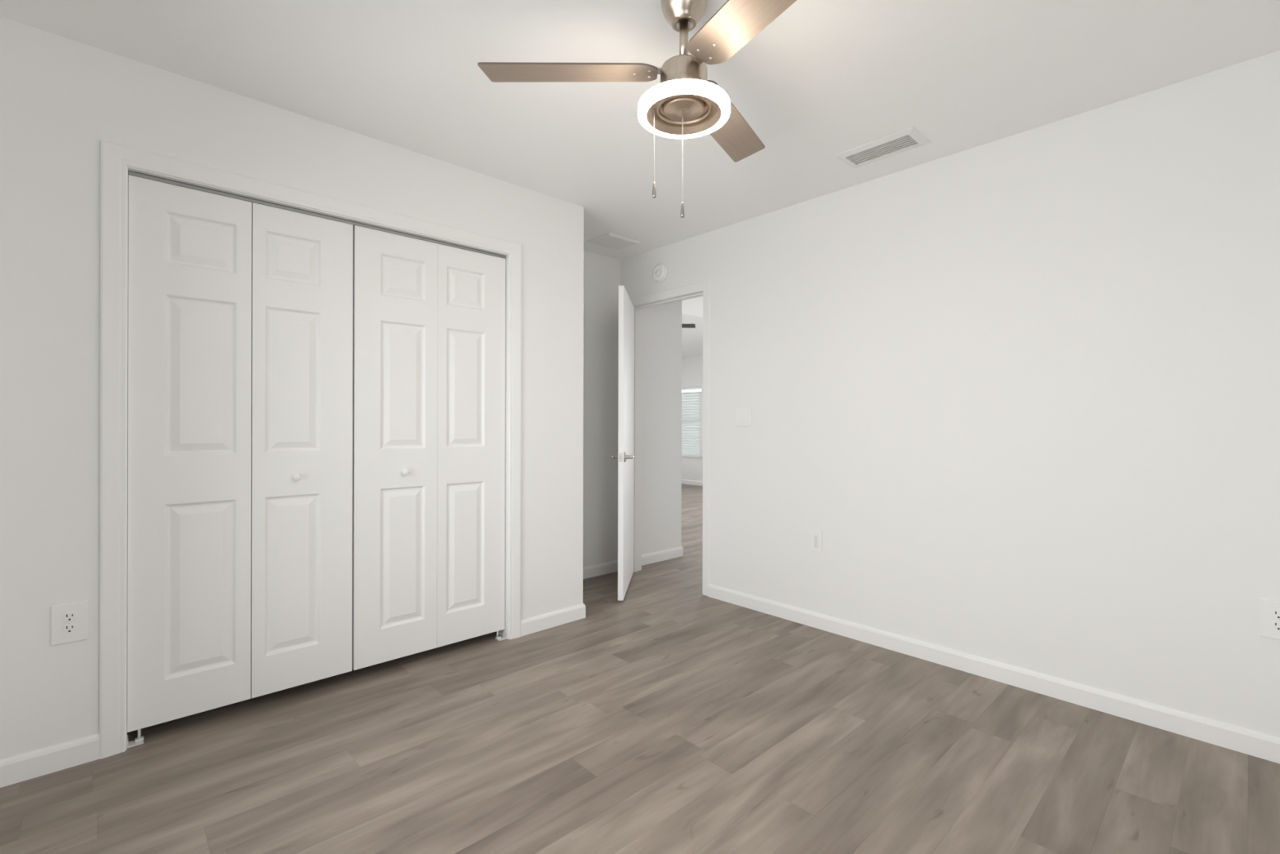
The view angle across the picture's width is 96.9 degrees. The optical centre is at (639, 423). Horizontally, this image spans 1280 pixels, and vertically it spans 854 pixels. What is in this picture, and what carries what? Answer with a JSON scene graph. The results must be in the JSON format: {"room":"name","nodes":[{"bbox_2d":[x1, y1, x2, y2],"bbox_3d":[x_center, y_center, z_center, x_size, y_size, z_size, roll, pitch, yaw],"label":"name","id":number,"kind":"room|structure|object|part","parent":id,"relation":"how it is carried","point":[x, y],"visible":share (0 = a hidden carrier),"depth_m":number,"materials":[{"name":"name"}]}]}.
{"room":"empty bedroom","nodes":[
{"label":"empty bedroom","id":0,"kind":"room"},
{"bbox_2d":[0,16,583,759],"bbox_3d":[-1.509,-0.068,2.746,2.572,2.440,0.676,0,0,-43],"label":"wall","id":1,"kind":"structure","parent":0,"point":[60,96],"depth_m":1.93,"materials":[{"name":"white paint"}]},
{"bbox_2d":[0,733,99,787],"bbox_3d":[-1.995,1.109,1.826,0.370,0.084,0.012,0,0,-43],"label":"baseboard","id":2,"kind":"structure","parent":1,"relation":"attached to","point":[44,761],"depth_m":1.87,"materials":[{"name":"white paint"}]},
{"bbox_2d":[50,600,88,645],"bbox_3d":[-1.912,0.668,1.903,0.089,0.133,0.010,0,0,-43],"label":"wall outlet","id":3,"kind":"object","parent":1,"relation":"attached to","point":[68,621],"visible":1,"depth_m":1.90,"materials":[{"name":"white plastic"}]},
{"bbox_2d":[62,623,76,633],"bbox_3d":[-1.910,0.688,1.901,0.033,0.028,0.003,0,0,-43],"label":"receptacle","id":4,"kind":"object","parent":3,"relation":"attached to","point":[67,628],"depth_m":1.90,"materials":[{"name":"white plastic"}]},
{"bbox_2d":[62,612,76,622],"bbox_3d":[-1.910,0.649,1.901,0.033,0.028,0.003,0,0,-43],"label":"receptacle","id":5,"kind":"object","parent":3,"relation":"attached to","point":[67,616],"depth_m":1.90,"materials":[{"name":"grey plastic"}]},
{"bbox_2d":[127,174,352,738],"bbox_3d":[-1.554,0.122,2.277,0.743,2.037,0.062,0,0,-43],"label":"closet door","id":6,"kind":"structure","parent":1,"relation":"in","point":[240,435],"depth_m":2.24,"materials":[{"name":"white paint"}]},
{"bbox_3d":[-1.432,0.223,2.369,0.033,0.033,0.030,0,0,-43],"label":"knob","id":7,"kind":"part","parent":6,"relation":"part of","materials":[{"name":"white paint"}]},
{"bbox_2d":[98,139,521,759],"bbox_3d":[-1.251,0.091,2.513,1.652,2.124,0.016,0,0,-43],"label":"trim","id":8,"kind":"structure","parent":1,"relation":"attached to","point":[115,158],"depth_m":1.99,"materials":[{"name":"white paint"}]},
{"bbox_2d":[128,170,506,258],"bbox_3d":[-1.282,-0.894,2.548,1.507,0.014,0.024,0,0,-43],"label":"door track","id":9,"kind":"object","parent":1,"relation":"attached to","point":[131,173],"visible":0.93,"depth_m":2.39,"materials":[{"name":"grey metal"}]},
{"bbox_2d":[351,225,505,670],"bbox_3d":[-1.000,0.123,2.792,0.753,2.037,0.062,0,0,-43],"label":"closet door","id":10,"kind":"structure","parent":1,"relation":"in","point":[428,544],"depth_m":2.75,"materials":[{"name":"white paint"}]},
{"bbox_3d":[-1.105,0.228,2.672,0.033,0.033,0.030,0,0,-43],"label":"knob","id":11,"kind":"part","parent":10,"relation":"part of","materials":[{"name":"white paint"}]},
{"bbox_2d":[520,603,585,635],"bbox_3d":[-0.719,1.112,3.475,0.442,0.084,0.688,0,0,-43],"label":"baseboard","id":12,"kind":"structure","parent":1,"relation":"attached to","point":[547,620],"depth_m":3.21,"materials":[{"name":"white paint"}]},
{"bbox_2d":[127,250,681,567],"bbox_3d":[-1.200,-0.067,3.577,4.158,2.440,0.120,0,0,-43],"label":"wall","id":13,"kind":"structure","parent":0,"point":[661,325],"depth_m":4.45,"materials":[{"name":"white paint"}]},
{"bbox_2d":[582,560,617,578],"bbox_3d":[-0.475,1.113,4.164,0.878,0.084,0.012,0,0,-43],"label":"baseboard","id":14,"kind":"structure","parent":13,"relation":"attached to","point":[600,569],"depth_m":4.32,"materials":[{"name":"white paint"}]},
{"bbox_2d":[0,483,1279,853],"bbox_3d":[0.047,1.206,5.538,8.660,0.100,9.000,0,0,-43],"label":"floor","id":15,"kind":"structure","parent":0,"point":[670,717],"depth_m":1.94,"materials":[{"name":"laminate"}]},
{"bbox_2d":[126,734,143,747],"bbox_3d":[-1.817,1.137,2.044,0.045,0.030,0.044,0,0,-43],"label":"pivot bracket","id":16,"kind":"object","parent":15,"relation":"on","point":[137,741],"visible":1,"depth_m":2.04,"materials":[{"name":"white metal"}]},
{"bbox_2d":[495,631,506,640],"bbox_3d":[-0.745,1.139,3.041,0.045,0.030,0.044,0,0,-43],"label":"pivot bracket","id":17,"kind":"object","parent":15,"relation":"on","point":[504,636],"visible":1,"depth_m":3.04,"materials":[{"name":"white metal"}]},
{"bbox_2d":[0,0,1279,356],"bbox_3d":[0.054,-1.872,5.538,8.660,1.256,9.000,0,0,-43],"label":"ceiling","id":18,"kind":"structure","parent":0,"point":[824,79],"depth_m":2.08,"materials":[{"name":"white paint"}]},
{"bbox_2d":[586,232,639,249],"bbox_3d":[-0.186,-1.279,4.012,0.284,0.011,0.244,0,0,-43],"label":"ceiling vent","id":19,"kind":"object","parent":18,"relation":"in","point":[609,240],"visible":1,"depth_m":3.99,"materials":[{"name":"white plastic"}]},
{"bbox_2d":[477,0,796,217],"bbox_3d":[0.222,-0.952,1.699,1.073,0.664,1.056,0,0,-43],"label":"ceiling fan","id":20,"kind":"object","parent":18,"relation":"hanging from","point":[685,104],"visible":1,"depth_m":1.68,"materials":[{"name":"silver metal"}]},
{"bbox_3d":[-0.211,-1.062,1.720,0.528,0.006,0.131,0,11,0],"label":"blade","id":21,"kind":"part","parent":20,"relation":"part of","materials":[{"name":"metal"}]},
{"bbox_3d":[0.043,-0.840,1.716,0.003,0.220,0.003,0,0,25],"label":"pull chain","id":22,"kind":"part","parent":20,"relation":"part of","materials":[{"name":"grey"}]},
{"bbox_3d":[0.038,-1.066,1.719,0.080,0.004,0.040,0,11,0],"label":"blade arm","id":23,"kind":"part","parent":20,"relation":"part of","materials":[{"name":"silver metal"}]},
{"bbox_3d":[0.128,-0.804,1.710,0.003,0.277,0.003,0,0,25],"label":"pull chain","id":24,"kind":"part","parent":20,"relation":"part of","materials":[{"name":"grey metal"}]},
{"bbox_3d":[0.305,-1.061,2.018,0.131,0.006,0.528,-13,-6,29],"label":"blade","id":25,"kind":"part","parent":20,"relation":"part of","materials":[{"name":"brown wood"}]},
{"bbox_3d":[0.305,-1.061,1.422,0.131,0.006,0.528,13,-6,-29],"label":"blade","id":26,"kind":"part","parent":20,"relation":"part of","materials":[{"name":"metal"}]},
{"bbox_2d":[681,324,695,328],"bbox_3d":[0.079,-1.600,8.025,1.085,0.612,1.068,0,0,-43],"label":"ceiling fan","id":27,"kind":"object","parent":18,"relation":"hanging from","point":[683,326],"visible":0.07,"depth_m":8.00,"materials":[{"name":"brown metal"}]},
{"bbox_2d":[834,126,930,168],"bbox_3d":[1.127,-1.275,2.651,0.197,0.014,0.367,0,0,-43],"label":"ceiling vent","id":28,"kind":"object","parent":18,"relation":"in","point":[910,138],"visible":1,"depth_m":2.63,"materials":[{"name":"white plastic"}]},
{"bbox_2d":[681,355,702,481],"bbox_3d":[2.883,-0.138,8.762,0.120,2.600,8.140,0,0,-43],"label":"wall","id":29,"kind":"structure","parent":0,"point":[691,366],"depth_m":10.69,"materials":[{"name":"white paint"}]},
{"bbox_2d":[681,388,701,457],"bbox_3d":[0.857,-0.025,10.910,0.140,1.325,0.915,0,0,-43],"label":"window","id":30,"kind":"structure","parent":29,"relation":"in","point":[700,388],"depth_m":10.72,"materials":[{"name":"white paint"}]},
{"bbox_2d":[681,386,701,456],"bbox_3d":[0.845,-0.034,10.899,0.044,1.303,0.903,0,0,-43],"label":"window blind","id":31,"kind":"object","parent":30,"relation":"attached to","point":[691,408],"visible":0.59,"depth_m":10.76,"materials":[{"name":"white paint"}]},
{"bbox_3d":[0.833,0.629,10.889,0.080,0.018,0.913,0,0,-43],"label":"sill","id":32,"kind":"part","parent":30,"relation":"part of","materials":[{"name":"white paint"}]},
{"bbox_2d":[681,479,702,485],"bbox_3d":[2.832,1.120,8.717,0.012,0.084,7.900,0,0,-43],"label":"baseboard","id":33,"kind":"structure","parent":29,"relation":"attached to","point":[683,481],"depth_m":10.70,"materials":[{"name":"white paint"}]},
{"bbox_2d":[620,50,1279,737],"bbox_3d":[1.202,-0.062,3.097,0.120,2.440,3.856,0,0,-43],"label":"wall","id":34,"kind":"structure","parent":0,"point":[1020,392],"depth_m":2.46,"materials":[{"name":"white paint"}]},
{"bbox_2d":[610,285,634,600],"bbox_3d":[-0.094,0.127,4.013,0.154,2.029,0.738,0,0,5],"label":"door","id":35,"kind":"structure","parent":34,"relation":"in","point":[625,455],"depth_m":3.78,"materials":[{"name":"white paint"}]},
{"bbox_3d":[-0.162,0.220,3.760,0.059,0.066,0.146,0,0,5],"label":"lever handle","id":36,"kind":"part","parent":35,"relation":"part of","materials":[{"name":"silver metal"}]},
{"bbox_3d":[-0.068,0.221,3.752,0.059,0.066,0.146,0,0,5],"label":"lever handle","id":37,"kind":"part","parent":35,"relation":"part of","materials":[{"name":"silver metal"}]},
{"bbox_2d":[640,308,642,569],"bbox_3d":[0.267,0.098,4.201,0.016,2.116,0.861,0,0,-43],"label":"trim","id":38,"kind":"structure","parent":34,"relation":"attached to","point":[642,308],"depth_m":4.47,"materials":[{"name":"white paint"}]},
{"bbox_2d":[652,263,667,282],"bbox_3d":[0.139,-1.094,4.124,0.041,0.136,0.136,0,0,-43],"label":"smoke detector","id":39,"kind":"object","parent":34,"relation":"attached to","point":[660,273],"visible":1,"depth_m":4.10,"materials":[{"name":"white plastic"}]},
{"bbox_2d":[633,289,702,594],"bbox_3d":[0.218,0.120,4.154,0.122,2.073,0.775,0,0,-43],"label":"trim","id":40,"kind":"structure","parent":34,"relation":"attached to","point":[637,308],"depth_m":4.42,"materials":[{"name":"white paint"}]},
{"bbox_2d":[630,280,710,595],"bbox_3d":[0.172,0.098,4.112,0.006,2.116,0.861,0,0,-43],"label":"trim","id":41,"kind":"structure","parent":34,"relation":"attached to","point":[704,286],"depth_m":3.82,"materials":[{"name":"white paint"}]},
{"bbox_2d":[810,530,822,552],"bbox_3d":[0.999,0.671,3.220,0.008,0.118,0.072,0,0,-43],"label":"jack plate","id":42,"kind":"object","parent":34,"relation":"attached to","point":[815,536],"visible":1,"depth_m":3.22,"materials":[{"name":"white plastic"}]},
{"bbox_2d":[708,583,1279,763],"bbox_3d":[1.422,1.117,2.761,0.012,0.084,2.822,0,0,-43],"label":"baseboard","id":43,"kind":"structure","parent":34,"relation":"attached to","point":[1262,745],"depth_m":2.44,"materials":[{"name":"white paint"}]},
{"bbox_2d":[1259,598,1279,639],"bbox_3d":[2.186,0.675,1.943,0.010,0.133,0.089,0,0,-43],"label":"wall outlet","id":44,"kind":"object","parent":34,"relation":"attached to","point":[1269,610],"visible":1,"depth_m":1.96,"materials":[{"name":"white plastic"}]},
{"bbox_2d":[1271,621,1279,631],"bbox_3d":[2.184,0.694,1.941,0.003,0.028,0.033,0,0,-43],"label":"receptacle","id":45,"kind":"object","parent":44,"relation":"attached to","point":[1275,625],"depth_m":1.95,"materials":[{"name":"white plastic"}]},
{"bbox_2d":[1271,609,1279,619],"bbox_3d":[2.184,0.655,1.941,0.003,0.028,0.033,0,0,-43],"label":"receptacle","id":46,"kind":"object","parent":44,"relation":"attached to","point":[1275,614],"depth_m":1.95,"materials":[{"name":"white plastic"}]},
{"bbox_3d":[-1.472,-0.723,6.836,0.120,3.750,5.024,0,0,-43],"label":"wall","id":47,"kind":"structure","parent":0,"visible":0},
{"bbox_2d":[641,546,683,565],"bbox_3d":[-1.558,1.110,6.588,0.600,0.084,5.036,0,0,-43],"label":"baseboard","id":48,"kind":"structure","parent":47,"relation":"attached to","point":[647,558],"depth_m":4.77,"materials":[{"name":"white paint"}]}
]}

